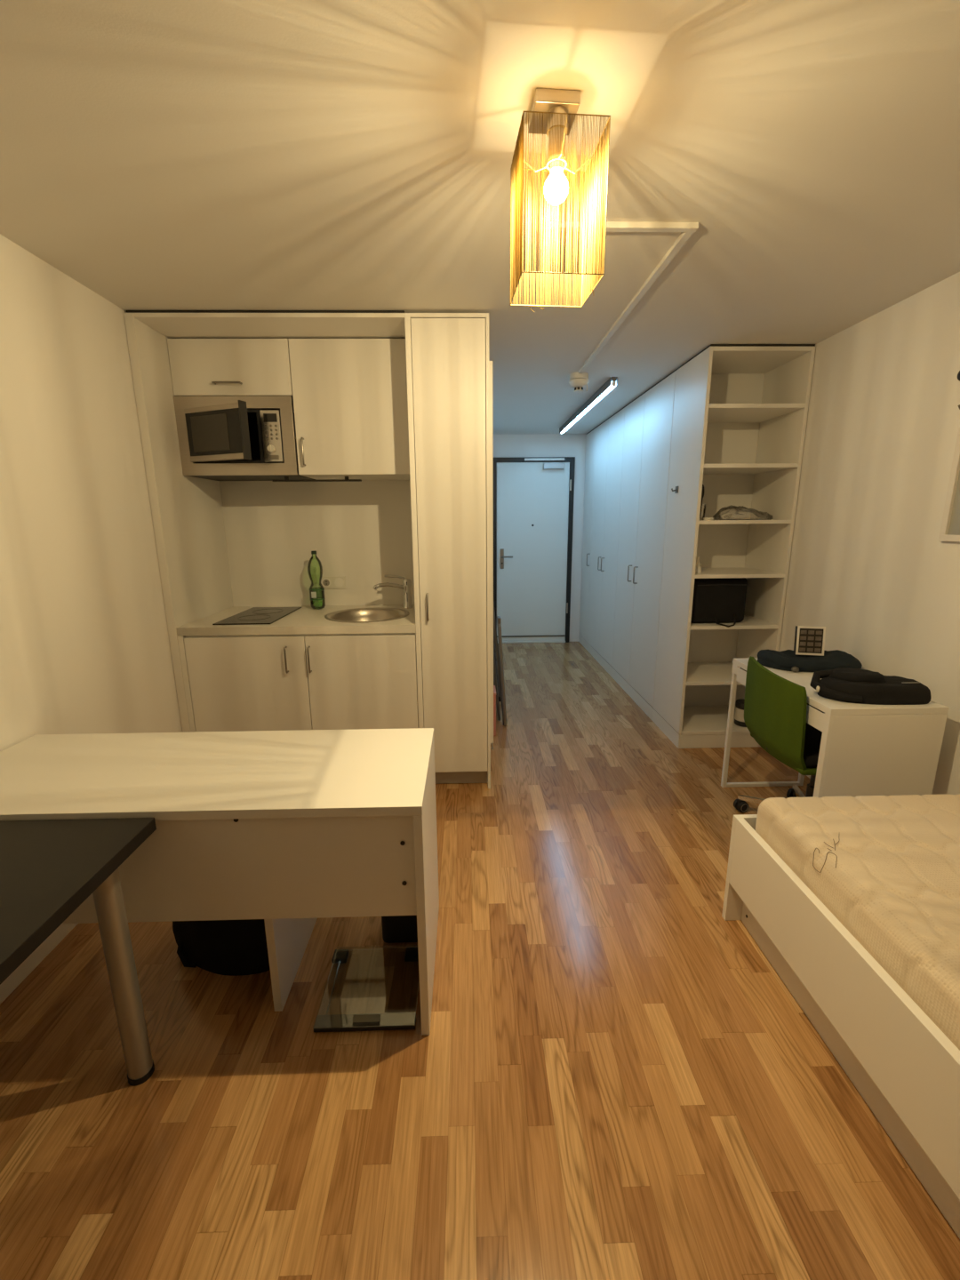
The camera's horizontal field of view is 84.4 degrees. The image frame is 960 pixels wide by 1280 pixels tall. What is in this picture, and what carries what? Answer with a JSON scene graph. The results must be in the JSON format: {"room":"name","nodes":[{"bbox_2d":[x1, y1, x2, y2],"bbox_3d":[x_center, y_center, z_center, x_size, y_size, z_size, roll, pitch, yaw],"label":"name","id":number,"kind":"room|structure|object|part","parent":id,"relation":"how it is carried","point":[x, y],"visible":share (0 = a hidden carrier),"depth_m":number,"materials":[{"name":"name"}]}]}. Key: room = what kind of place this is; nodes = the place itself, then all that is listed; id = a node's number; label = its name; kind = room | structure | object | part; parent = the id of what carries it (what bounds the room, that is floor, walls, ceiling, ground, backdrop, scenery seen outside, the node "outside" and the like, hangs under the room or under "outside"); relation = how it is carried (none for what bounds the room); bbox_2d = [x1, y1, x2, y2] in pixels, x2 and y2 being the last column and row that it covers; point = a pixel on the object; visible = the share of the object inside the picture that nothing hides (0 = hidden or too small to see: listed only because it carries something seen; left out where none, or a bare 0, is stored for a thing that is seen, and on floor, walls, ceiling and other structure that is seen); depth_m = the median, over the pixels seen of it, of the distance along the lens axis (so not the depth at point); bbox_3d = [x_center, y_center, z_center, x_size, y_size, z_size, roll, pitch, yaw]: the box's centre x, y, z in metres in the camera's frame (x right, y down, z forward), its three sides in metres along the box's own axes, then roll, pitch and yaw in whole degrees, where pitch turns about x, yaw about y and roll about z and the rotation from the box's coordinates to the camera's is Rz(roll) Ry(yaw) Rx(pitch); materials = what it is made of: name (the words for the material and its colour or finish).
{"room":"studio apartment","nodes":[
{"label":"studio apartment","id":0,"kind":"room"},
{"bbox_2d":[0,234,182,751],"bbox_3d":[-1.614,0.031,1.094,0.100,2.401,4.800,-1,13,-1],"label":"wall","id":1,"kind":"structure","parent":0,"point":[85,648],"depth_m":2.06,"materials":[{"name":"paint"}]},
{"bbox_2d":[167,338,294,411],"bbox_3d":[-1.276,-1.430,2.881,0.603,0.266,0.457,-1,13,-1],"label":"upper cabinet","id":2,"kind":"object","parent":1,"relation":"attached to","point":[199,367],"visible":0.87,"depth_m":2.69,"materials":[{"name":"white wood"}]},
{"bbox_3d":[-1.287,-1.308,2.690,0.144,0.010,0.033,-1,13,-1],"label":"handle","id":3,"kind":"part","parent":2,"relation":"part of","materials":[{"name":"silver metal"}]},
{"bbox_2d":[219,411,414,606],"bbox_3d":[-0.990,-0.866,3.260,1.264,1.587,0.018,-1,13,-1],"label":"backsplash","id":4,"kind":"structure","parent":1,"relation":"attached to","point":[360,532],"depth_m":3.30,"materials":[{"name":"white plastic"}]},
{"bbox_2d":[0,641,959,1279],"bbox_3d":[0.156,0.912,2.764,3.692,0.080,7.782,-1,13,-1],"label":"floor","id":5,"kind":"structure","parent":0,"point":[612,1077],"depth_m":1.39,"materials":[{"name":"brown wood"}]},
{"bbox_2d":[0,817,156,1086],"bbox_3d":[-1.126,0.902,1.028,0.612,0.724,0.823,-1,13,-1],"label":"table","id":6,"kind":"object","parent":5,"relation":"on","point":[49,868],"visible":1,"depth_m":1.24,"materials":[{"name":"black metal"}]},
{"bbox_3d":[-0.922,0.834,1.360,0.058,0.672,0.058,-1,13,-1],"label":"leg","id":7,"kind":"part","parent":6,"relation":"part of","materials":[{"name":"silver metal"}]},
{"bbox_2d":[0,728,439,1035],"bbox_3d":[-0.857,0.742,1.703,1.404,0.735,0.533,-1,13,-1],"label":"desk","id":8,"kind":"object","parent":5,"relation":"on","point":[288,830],"visible":0.92,"depth_m":1.45,"materials":[{"name":"laminate"}]},
{"bbox_3d":[-1.512,0.763,1.691,0.022,0.708,0.533,-1,13,-1],"label":"panel","id":9,"kind":"part","parent":8,"relation":"part of","materials":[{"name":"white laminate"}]},
{"bbox_3d":[-0.835,0.616,1.428,1.320,0.316,0.018,-1,13,-1],"label":"modesty panel","id":10,"kind":"part","parent":8,"relation":"part of","materials":[{"name":"white laminate"}]},
{"bbox_3d":[-0.624,0.742,1.756,0.024,0.708,0.442,-1,13,-1],"label":"panel","id":11,"kind":"part","parent":8,"relation":"part of","materials":[{"name":"white laminate"}]},
{"bbox_3d":[-0.168,0.746,1.721,0.024,0.708,0.533,-1,13,-1],"label":"panel","id":12,"kind":"part","parent":8,"relation":"part of","materials":[{"name":"white laminate"}]},
{"bbox_2d":[172,919,270,975],"bbox_3d":[-0.859,0.906,1.851,0.408,0.349,0.309,-1,13,-1],"label":"backpack","id":13,"kind":"object","parent":5,"relation":"on","point":[229,948],"visible":0.25,"depth_m":1.73,"materials":[{"name":"black fabric"}]},
{"bbox_2d":[123,310,414,732],"bbox_3d":[-0.978,-0.407,3.010,1.264,2.400,0.708,-1,13,-1],"label":"surround","id":14,"kind":"object","parent":5,"relation":"on","point":[221,545],"visible":0.37,"depth_m":3.16,"materials":[{"name":"white wood"}]},
{"bbox_3d":[-1.589,-0.390,2.989,0.042,2.387,0.689,-1,13,-1],"label":"panel","id":15,"kind":"part","parent":14,"relation":"part of","materials":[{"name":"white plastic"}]},
{"bbox_2d":[173,395,316,480],"bbox_3d":[-1.273,-1.087,2.869,0.599,0.389,0.583,-1,13,-1],"label":"microwave","id":16,"kind":"object","parent":14,"relation":"in","point":[220,437],"visible":1,"depth_m":2.74,"materials":[{"name":"metal"}]},
{"bbox_3d":[-1.336,-1.044,2.675,0.372,0.258,0.026,5,14,21],"label":"door","id":17,"kind":"part","parent":16,"relation":"part of","materials":[{"name":"glass"}]},
{"bbox_3d":[-1.338,-1.041,2.660,0.356,0.208,0.004,5,14,21],"label":"glass pane","id":18,"kind":"part","parent":16,"relation":"part of","materials":[{"name":"black glass"}]},
{"bbox_3d":[-1.091,-1.077,2.815,0.097,0.254,0.102,-1,13,-1],"label":"control panel","id":19,"kind":"part","parent":16,"relation":"part of","materials":[{"name":"metal"}]},
{"bbox_3d":[-0.965,-1.554,2.742,1.222,0.018,0.689,-1,13,-1],"label":"panel","id":20,"kind":"part","parent":14,"relation":"part of","materials":[{"name":"white plastic"}]},
{"bbox_2d":[319,576,345,588],"bbox_3d":[-0.934,-0.365,3.358,0.163,0.079,0.013,-1,13,-1],"label":"wall socket","id":21,"kind":"object","parent":14,"relation":"attached to","point":[327,581],"visible":0.95,"depth_m":3.35,"materials":[{"name":"white plastic"}]},
{"bbox_2d":[184,632,418,732],"bbox_3d":[-0.937,0.334,3.152,1.192,0.892,0.721,-1,13,-1],"label":"base cabinet","id":22,"kind":"object","parent":5,"relation":"on","point":[238,683],"visible":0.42,"depth_m":2.79,"materials":[{"name":"white wood"}]},
{"bbox_3d":[-1.216,0.362,2.825,0.616,0.775,0.019,-1,13,-1],"label":"door","id":23,"kind":"part","parent":22,"relation":"part of","materials":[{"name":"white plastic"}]},
{"bbox_3d":[-1.006,0.103,2.745,0.010,0.141,0.033,-1,13,-1],"label":"handle","id":24,"kind":"part","parent":22,"relation":"part of","materials":[{"name":"silver metal"}]},
{"bbox_2d":[176,604,415,635],"bbox_3d":[-0.955,-0.126,3.064,1.220,0.042,0.689,-1,13,-1],"label":"countertop","id":25,"kind":"structure","parent":22,"relation":"on","point":[306,620],"depth_m":2.75,"materials":[{"name":"white laminate"}]},
{"bbox_2d":[212,607,301,624],"bbox_3d":[-1.259,-0.144,3.040,0.300,0.008,0.545,-1,13,-1],"label":"cooktop","id":26,"kind":"object","parent":25,"relation":"in","point":[254,615],"visible":1,"depth_m":2.98,"materials":[{"name":"black glass"}]},
{"bbox_2d":[307,550,325,608],"bbox_3d":[-1.000,-0.365,3.224,0.090,0.352,0.091,-1,13,-1],"label":"water bottle","id":27,"kind":"object","parent":25,"relation":"on","point":[312,595],"visible":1,"depth_m":3.24,"materials":[{"name":"green plastic"}]},
{"bbox_2d":[311,592,316,598],"bbox_3d":[-1.005,-0.273,3.199,0.030,0.037,0.002,-1,13,-1],"label":"label","id":28,"kind":"object","parent":27,"relation":"on","point":[313,594],"depth_m":3.20,"materials":[{"name":"white paper"}]},
{"bbox_2d":[324,607,409,622],"bbox_3d":[-0.645,-0.070,3.057,0.476,0.164,0.476,-1,13,-1],"label":"sink","id":29,"kind":"object","parent":25,"relation":"in","point":[371,614],"visible":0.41,"depth_m":3.21,"materials":[{"name":"metal"}]},
{"bbox_2d":[373,575,412,608],"bbox_3d":[-0.531,-0.292,3.209,0.247,0.212,0.060,-6,14,-25],"label":"tap","id":30,"kind":"object","parent":25,"relation":"on","point":[406,585],"visible":1,"depth_m":3.22,"materials":[{"name":"silver metal"}]},
{"bbox_3d":[-0.545,-0.321,3.183,0.207,0.051,0.026,-8,15,-29],"label":"spout","id":31,"kind":"part","parent":30,"relation":"part of","materials":[{"name":"silver metal"}]},
{"bbox_3d":[-0.509,-0.374,3.198,0.140,0.048,0.016,-7,14,-26],"label":"lever","id":32,"kind":"part","parent":30,"relation":"part of","materials":[{"name":"silver metal"}]},
{"bbox_3d":[-0.887,0.102,2.748,0.010,0.141,0.033,-1,13,-1],"label":"handle","id":33,"kind":"part","parent":22,"relation":"part of","materials":[{"name":"silver metal"}]},
{"bbox_3d":[-0.620,0.355,2.839,0.569,0.775,0.019,-1,13,-1],"label":"door","id":34,"kind":"part","parent":22,"relation":"part of","materials":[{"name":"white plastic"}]},
{"bbox_2d":[313,946,418,1031],"bbox_3d":[-0.346,1.103,1.690,0.304,0.026,0.296,-1,13,-1],"label":"bathroom scale","id":35,"kind":"object","parent":5,"relation":"on","point":[395,1020],"visible":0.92,"depth_m":1.57,"materials":[{"name":"clear glass"}]},
{"bbox_3d":[-0.468,1.106,1.689,0.006,0.006,0.203,-1,13,-3],"label":"sensor rod","id":36,"kind":"part","parent":35,"relation":"part of","materials":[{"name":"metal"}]},
{"bbox_2d":[381,915,417,943],"bbox_3d":[-0.277,0.902,1.904,0.154,0.324,0.158,-1,13,-1],"label":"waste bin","id":37,"kind":"object","parent":5,"relation":"on","point":[395,928],"visible":0.13,"depth_m":1.85,"materials":[{"name":"black plastic"}]},
{"bbox_2d":[404,312,490,788],"bbox_3d":[-0.151,-0.407,3.013,0.388,2.387,0.737,-1,13,-1],"label":"tall cabinet","id":38,"kind":"object","parent":5,"relation":"on","point":[448,354],"visible":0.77,"depth_m":2.64,"materials":[{"name":"white wood"}]},
{"bbox_3d":[-0.268,-0.168,2.703,0.010,0.142,0.033,-1,13,-1],"label":"handle","id":39,"kind":"part","parent":38,"relation":"part of","materials":[{"name":"silver metal"}]},
{"bbox_2d":[489,360,493,743],"bbox_3d":[0.052,-0.440,3.012,0.018,1.950,0.575,-1,13,-1],"label":"board","id":40,"kind":"object","parent":38,"relation":"attached to","point":[491,362],"visible":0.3,"depth_m":2.71,"materials":[{"name":"white wood"}]},
{"bbox_2d":[493,685,495,735],"bbox_3d":[0.075,0.495,3.703,0.069,0.320,0.170,-1,13,-1],"label":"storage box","id":41,"kind":"object","parent":5,"relation":"on","point":[494,689],"visible":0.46,"depth_m":3.63,"materials":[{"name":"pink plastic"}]},
{"bbox_2d":[493,603,507,725],"bbox_3d":[0.105,-0.071,3.958,0.166,1.312,0.608,-1,13,-1],"label":"drying rack","id":42,"kind":"object","parent":5,"relation":"on","point":[498,659],"visible":0.44,"depth_m":3.78,"materials":[{"name":"grey metal"}]},
{"bbox_3d":[0.084,0.054,4.014,0.124,1.021,0.423,-1,13,-1],"label":"frame","id":43,"kind":"part","parent":42,"relation":"part of","materials":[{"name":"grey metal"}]},
{"bbox_3d":[0.104,-0.082,3.983,0.157,1.301,0.543,-1,13,-1],"label":"frame","id":44,"kind":"part","parent":42,"relation":"part of","materials":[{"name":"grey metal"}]},
{"bbox_2d":[579,426,596,650],"bbox_3d":[1.486,-1.099,5.991,0.625,2.400,0.454,-1,13,-1],"label":"wardrobe","id":45,"kind":"object","parent":5,"relation":"on","point":[590,437],"visible":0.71,"depth_m":5.96,"materials":[{"name":"white wood"}]},
{"bbox_2d":[587,406,625,677],"bbox_3d":[1.504,-0.935,5.262,0.625,2.400,1.039,-1,13,-1],"label":"wardrobe","id":46,"kind":"object","parent":5,"relation":"on","point":[610,433],"visible":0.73,"depth_m":5.17,"materials":[{"name":"white wood"}]},
{"bbox_3d":[1.228,-1.033,5.500,0.019,2.283,0.514,-1,13,-1],"label":"door","id":47,"kind":"part","parent":46,"relation":"part of","materials":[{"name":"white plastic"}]},
{"bbox_3d":[1.241,-0.918,4.993,0.019,2.283,0.514,-1,13,-1],"label":"door","id":48,"kind":"part","parent":46,"relation":"part of","materials":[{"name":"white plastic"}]},
{"bbox_2d":[612,368,677,720],"bbox_3d":[1.531,-0.697,4.210,0.625,2.400,1.117,-1,13,-1],"label":"wardrobe","id":49,"kind":"object","parent":5,"relation":"on","point":[648,421],"visible":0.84,"depth_m":4.08,"materials":[{"name":"white wood"}]},
{"bbox_3d":[1.254,-0.804,4.486,0.019,2.283,0.514,-1,13,-1],"label":"door","id":50,"kind":"part","parent":49,"relation":"part of","materials":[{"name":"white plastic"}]},
{"bbox_3d":[1.234,-0.550,4.363,0.033,0.138,0.010,-1,13,-1],"label":"handle","id":51,"kind":"part","parent":49,"relation":"part of","materials":[{"name":"silver metal"}]},
{"bbox_3d":[1.237,-0.517,4.217,0.033,0.138,0.010,-1,13,-1],"label":"handle","id":52,"kind":"part","parent":49,"relation":"part of","materials":[{"name":"silver metal"}]},
{"bbox_2d":[652,344,815,748],"bbox_3d":[1.568,-0.520,3.425,0.592,2.400,0.488,-1,13,-1],"label":"open shelf unit","id":53,"kind":"object","parent":5,"relation":"on","point":[740,411],"visible":0.77,"depth_m":3.40,"materials":[{"name":"white wood"}]},
{"bbox_2d":[671,486,678,493],"bbox_3d":[1.247,-0.966,3.398,0.041,0.043,0.040,-1,13,-1],"label":"hook","id":54,"kind":"object","parent":53,"relation":"attached to","point":[676,491],"visible":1,"depth_m":3.39,"materials":[{"name":"grey metal"}]},
{"bbox_3d":[1.282,-0.560,3.409,0.020,2.284,0.486,-1,13,-1],"label":"panel","id":55,"kind":"part","parent":53,"relation":"part of","materials":[{"name":"white plastic"}]},
{"bbox_2d":[695,557,701,573],"bbox_3d":[1.351,-0.465,3.283,0.048,0.100,0.048,-1,13,-1],"label":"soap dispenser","id":56,"kind":"object","parent":53,"relation":"on","point":[698,569],"visible":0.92,"depth_m":3.27,"materials":[{"name":"white plastic"}]},
{"bbox_2d":[702,504,706,519],"bbox_3d":[1.368,-0.796,3.291,0.066,0.100,0.066,-1,13,-1],"label":"drinking glass","id":57,"kind":"object","parent":53,"relation":"on","point":[705,505],"visible":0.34,"depth_m":3.27,"materials":[{"name":"clear glass"}]},
{"bbox_2d":[699,484,704,518],"bbox_3d":[1.368,-0.859,3.276,0.032,0.206,0.026,-1,13,-1],"label":"hairbrush","id":58,"kind":"object","parent":57,"relation":"in","point":[703,489],"visible":0.49,"depth_m":3.26,"materials":[{"name":"black plastic"}]},
{"bbox_3d":[1.368,-0.818,3.285,0.018,0.123,0.018,-1,13,-1],"label":"handle","id":59,"kind":"part","parent":58,"relation":"part of","materials":[{"name":"black plastic"}]},
{"bbox_2d":[703,517,713,519],"bbox_3d":[1.381,-0.732,3.198,0.064,0.016,0.064,-1,13,-1],"label":"soap dish","id":60,"kind":"object","parent":53,"relation":"on","point":[704,518],"visible":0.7,"depth_m":3.17,"materials":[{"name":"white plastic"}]},
{"bbox_3d":[1.574,0.222,3.585,0.551,0.022,0.472,-1,13,-1],"label":"shelf","id":61,"kind":"part","parent":53,"relation":"part of","materials":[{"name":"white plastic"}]},
{"bbox_3d":[1.576,0.549,3.659,0.551,0.022,0.472,-1,13,-1],"label":"shelf","id":62,"kind":"part","parent":53,"relation":"part of","materials":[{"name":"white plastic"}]},
{"bbox_2d":[690,577,747,627],"bbox_3d":[1.496,-0.266,3.429,0.358,0.300,0.398,-1,13,-1],"label":"monitor","id":63,"kind":"object","parent":53,"relation":"on","point":[717,601],"visible":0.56,"depth_m":3.30,"materials":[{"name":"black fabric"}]},
{"bbox_3d":[1.562,-0.609,3.648,0.551,2.296,0.015,-1,13,-1],"label":"panel","id":64,"kind":"part","parent":53,"relation":"part of","materials":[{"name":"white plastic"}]},
{"bbox_3d":[1.571,-0.129,3.506,0.551,0.022,0.472,-1,13,-1],"label":"shelf","id":65,"kind":"part","parent":53,"relation":"part of","materials":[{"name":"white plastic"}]},
{"bbox_3d":[1.569,-0.438,3.436,0.551,0.022,0.472,-1,13,-1],"label":"shelf","id":66,"kind":"part","parent":53,"relation":"part of","materials":[{"name":"white plastic"}]},
{"bbox_2d":[734,698,746,727],"bbox_3d":[1.760,0.486,3.522,0.116,0.158,0.118,-1,13,-1],"label":"tub","id":67,"kind":"object","parent":53,"relation":"on","point":[739,716],"visible":0.38,"depth_m":3.50,"materials":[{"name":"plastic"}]},
{"bbox_2d":[712,504,773,519],"bbox_3d":[1.625,-0.789,3.273,0.346,0.090,0.214,-1,13,-1],"label":"plastic bag","id":68,"kind":"object","parent":53,"relation":"on","point":[764,515],"visible":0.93,"depth_m":3.31,"materials":[{"name":"plastic"}]},
{"bbox_3d":[1.566,-0.751,3.365,0.551,0.022,0.472,-1,13,-1],"label":"shelf","id":69,"kind":"part","parent":53,"relation":"part of","materials":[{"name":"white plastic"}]},
{"bbox_3d":[1.564,-1.062,3.295,0.551,0.022,0.472,-1,13,-1],"label":"shelf","id":70,"kind":"part","parent":53,"relation":"part of","materials":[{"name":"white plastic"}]},
{"bbox_3d":[1.561,-1.377,3.224,0.551,0.022,0.472,-1,13,-1],"label":"shelf","id":71,"kind":"part","parent":53,"relation":"part of","materials":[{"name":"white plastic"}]},
{"bbox_3d":[1.854,-0.517,3.433,0.020,2.386,0.488,-1,13,-1],"label":"panel","id":72,"kind":"part","parent":53,"relation":"part of","materials":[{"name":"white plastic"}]},
{"bbox_2d":[733,656,822,812],"bbox_3d":[1.586,0.517,2.447,0.608,0.808,0.625,-1,13,-1],"label":"swivel chair","id":73,"kind":"object","parent":5,"relation":"on","point":[775,706],"visible":0.54,"depth_m":2.34,"materials":[{"name":"green fabric"}]},
{"bbox_3d":[1.333,0.325,2.410,0.105,0.413,0.465,-1,13,-1],"label":"backrest","id":74,"kind":"part","parent":73,"relation":"part of","materials":[{"name":"green fabric"}]},
{"bbox_3d":[1.572,0.473,2.434,0.430,0.050,0.420,-1,13,-1],"label":"seat","id":75,"kind":"part","parent":73,"relation":"part of","materials":[{"name":"black fabric"}]},
{"bbox_2d":[720,657,948,797],"bbox_3d":[1.586,0.539,2.513,0.466,0.737,0.776,-1,13,-1],"label":"desk","id":76,"kind":"object","parent":5,"relation":"on","point":[866,749],"visible":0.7,"depth_m":2.10,"materials":[{"name":"white wood"}]},
{"bbox_3d":[1.574,0.494,2.887,0.456,0.660,0.022,-1,13,-1],"label":"leg frame","id":77,"kind":"part","parent":76,"relation":"part of","materials":[{"name":"white plastic"}]},
{"bbox_3d":[1.361,0.254,2.433,0.019,0.075,0.690,-1,13,-1],"label":"drawer","id":78,"kind":"part","parent":76,"relation":"part of","materials":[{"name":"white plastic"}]},
{"bbox_2d":[757,649,862,671],"bbox_3d":[1.630,0.092,2.628,0.446,0.082,0.265,-1,13,-1],"label":"bag","id":79,"kind":"object","parent":76,"relation":"on","point":[787,660],"visible":0.89,"depth_m":2.56,"materials":[{"name":"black fabric"}]},
{"bbox_2d":[793,625,825,655],"bbox_3d":[1.637,0.002,2.630,0.126,0.144,0.058,2,13,12],"label":"display box","id":80,"kind":"object","parent":79,"relation":"on","point":[808,640],"visible":1,"depth_m":2.62,"materials":[{"name":"white cardboard"}]},
{"bbox_2d":[810,667,931,704],"bbox_3d":[1.590,0.185,2.173,0.414,0.102,0.210,-1,13,-1],"label":"shoulder bag","id":81,"kind":"object","parent":76,"relation":"on","point":[845,684],"visible":1,"depth_m":2.12,"materials":[{"name":"black fabric"}]},
{"bbox_3d":[1.595,0.634,2.154,0.466,0.710,0.032,-1,13,-1],"label":"panel","id":82,"kind":"part","parent":76,"relation":"part of","materials":[{"name":"white plastic"}]},
{"bbox_2d":[721,814,959,1239],"bbox_3d":[1.436,1.057,0.937,1.003,0.424,2.090,-1,13,-1],"label":"frame","id":83,"kind":"object","parent":5,"relation":"on","point":[906,1069],"visible":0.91,"depth_m":1.31,"materials":[{"name":"white wood"}]},
{"bbox_3d":[1.411,0.829,1.945,1.003,0.424,0.022,-1,13,-1],"label":"footboard","id":84,"kind":"part","parent":83,"relation":"part of","materials":[{"name":"white plastic"}]},
{"bbox_2d":[755,794,959,1050],"bbox_3d":[1.440,0.892,0.906,0.940,0.306,2.002,-1,13,-1],"label":"mattress","id":85,"kind":"object","parent":83,"relation":"on","point":[887,868],"visible":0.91,"depth_m":1.45,"materials":[{"name":"white fabric"}]},
{"bbox_2d":[0,0,959,434],"bbox_3d":[0.138,-1.518,2.215,3.692,0.100,7.782,-1,13,-1],"label":"ceiling","id":86,"kind":"structure","parent":0,"point":[156,155],"depth_m":1.41,"materials":[{"name":"paint"}]},
{"bbox_2d":[510,88,610,311],"bbox_3d":[0.181,-1.044,1.261,0.204,0.404,0.205,-1,13,-1],"label":"ceiling lamp","id":87,"kind":"object","parent":86,"relation":"hanging from","point":[553,112],"visible":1,"depth_m":1.20,"materials":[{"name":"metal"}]},
{"bbox_3d":[0.171,-1.232,1.237,0.102,0.026,0.102,-2,13,-5],"label":"ceiling plate","id":88,"kind":"part","parent":87,"relation":"part of","materials":[{"name":"metal"}]},
{"bbox_2d":[550,154,563,175],"bbox_3d":[0.180,-1.117,1.244,0.031,0.023,0.031,-1,13,-1],"label":"socket","id":89,"kind":"object","parent":87,"relation":"attached to","point":[557,156],"depth_m":1.23,"materials":[{"name":"white plastic"}]},
{"bbox_3d":[0.180,-1.172,1.232,0.048,0.090,0.048,-1,13,-1],"label":"stem","id":90,"kind":"part","parent":87,"relation":"part of","materials":[{"name":"metal"}]},
{"bbox_2d":[559,407,586,433],"bbox_3d":[0.872,-2.080,5.039,0.048,0.059,1.100,-1,13,-1],"label":"lamp","id":91,"kind":"object","parent":86,"relation":"attached to","point":[578,414],"visible":0.76,"depth_m":4.95,"materials":[{"name":"white plastic"}]},
{"bbox_2d":[568,372,589,392],"bbox_3d":[0.659,-1.708,3.528,0.134,0.115,0.134,-1,13,-1],"label":"smoke detector","id":92,"kind":"object","parent":86,"relation":"attached to","point":[578,380],"visible":0.99,"depth_m":3.48,"materials":[{"name":"white plastic"}]},
{"bbox_2d":[581,376,617,413],"bbox_3d":[0.898,-1.855,4.039,0.048,0.059,0.930,-1,13,-1],"label":"lamp","id":93,"kind":"object","parent":86,"relation":"attached to","point":[612,383],"visible":1,"depth_m":3.90,"materials":[{"name":"white plastic"}]},
{"bbox_2d":[550,221,698,372],"bbox_3d":[0.448,-1.539,2.565,0.486,0.018,1.742,-1,13,-1],"label":"cable trunking","id":94,"kind":"object","parent":86,"relation":"attached to","point":[687,228],"visible":0.82,"depth_m":1.81,"materials":[{"name":"white plastic"}]},
{"bbox_2d":[492,433,586,641],"bbox_3d":[0.874,-1.157,6.265,1.847,2.401,0.080,-1,13,-1],"label":"wall","id":95,"kind":"structure","parent":0,"point":[538,444],"depth_m":6.01,"materials":[{"name":"paint"}]},
{"bbox_2d":[493,456,575,643],"bbox_3d":[0.611,-1.011,6.201,0.940,2.149,0.093,-1,13,-1],"label":"door","id":96,"kind":"structure","parent":95,"relation":"in","point":[533,496],"depth_m":6.20,"materials":[{"name":"paint"}]},
{"bbox_3d":[0.258,-0.953,6.216,0.044,0.235,0.010,-1,13,-1],"label":"lock plate","id":97,"kind":"part","parent":96,"relation":"part of","materials":[{"name":"silver metal"}]},
{"bbox_3d":[0.726,-2.033,5.957,0.448,0.024,0.024,-1,13,-1],"label":"closer arm","id":98,"kind":"part","parent":96,"relation":"part of","materials":[{"name":"white plastic"}]},
{"bbox_2d":[778,272,959,795],"bbox_3d":[1.943,-0.321,2.531,0.100,2.401,7.582,-1,13,-1],"label":"wall","id":99,"kind":"structure","parent":0,"point":[869,565],"depth_m":2.45,"materials":[{"name":"paint"}]},
{"bbox_2d":[938,427,959,542],"bbox_3d":[1.894,-0.552,1.825,0.021,0.436,0.608,-1,13,-1],"label":"picture frame","id":100,"kind":"object","parent":99,"relation":"attached to","point":[950,524],"visible":1,"depth_m":2.10,"materials":[{"name":"white wood"}]},
{"bbox_2d":[947,470,959,535],"bbox_3d":[1.900,-0.552,1.825,0.009,0.384,0.556,-1,13,-1],"label":"print","id":101,"kind":"object","parent":100,"relation":"attached to","point":[954,492],"depth_m":2.10},
{"bbox_2d":[957,370,959,409],"bbox_3d":[1.873,-0.973,2.055,0.046,0.151,0.038,-1,13,-1],"label":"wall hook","id":102,"kind":"object","parent":99,"relation":"attached to","point":[958,373],"visible":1,"depth_m":2.05,"materials":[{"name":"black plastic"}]},
{"bbox_3d":[-0.800,-0.498,3.408,1.645,2.401,0.095,-1,13,-1],"label":"wall","id":103,"kind":"structure","parent":0,"visible":0},
{"bbox_2d":[288,338,409,479],"bbox_3d":[-0.663,-1.246,2.938,0.616,0.658,0.457,-1,13,-1],"label":"upper cabinet","id":104,"kind":"object","parent":103,"relation":"attached to","point":[350,405],"visible":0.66,"depth_m":2.75,"materials":[{"name":"white wood"}]},
{"bbox_3d":[-0.925,-0.987,2.772,0.010,0.142,0.033,-1,13,-1],"label":"handle","id":105,"kind":"part","parent":104,"relation":"part of","materials":[{"name":"silver metal"}]},
{"bbox_2d":[272,476,361,481],"bbox_3d":[-0.900,-0.890,2.927,0.487,0.027,0.025,-1,13,-1],"label":"light","id":106,"kind":"object","parent":104,"relation":"attached to","point":[286,478],"visible":1,"depth_m":2.92,"materials":[{"name":"plastic"}]}
]}

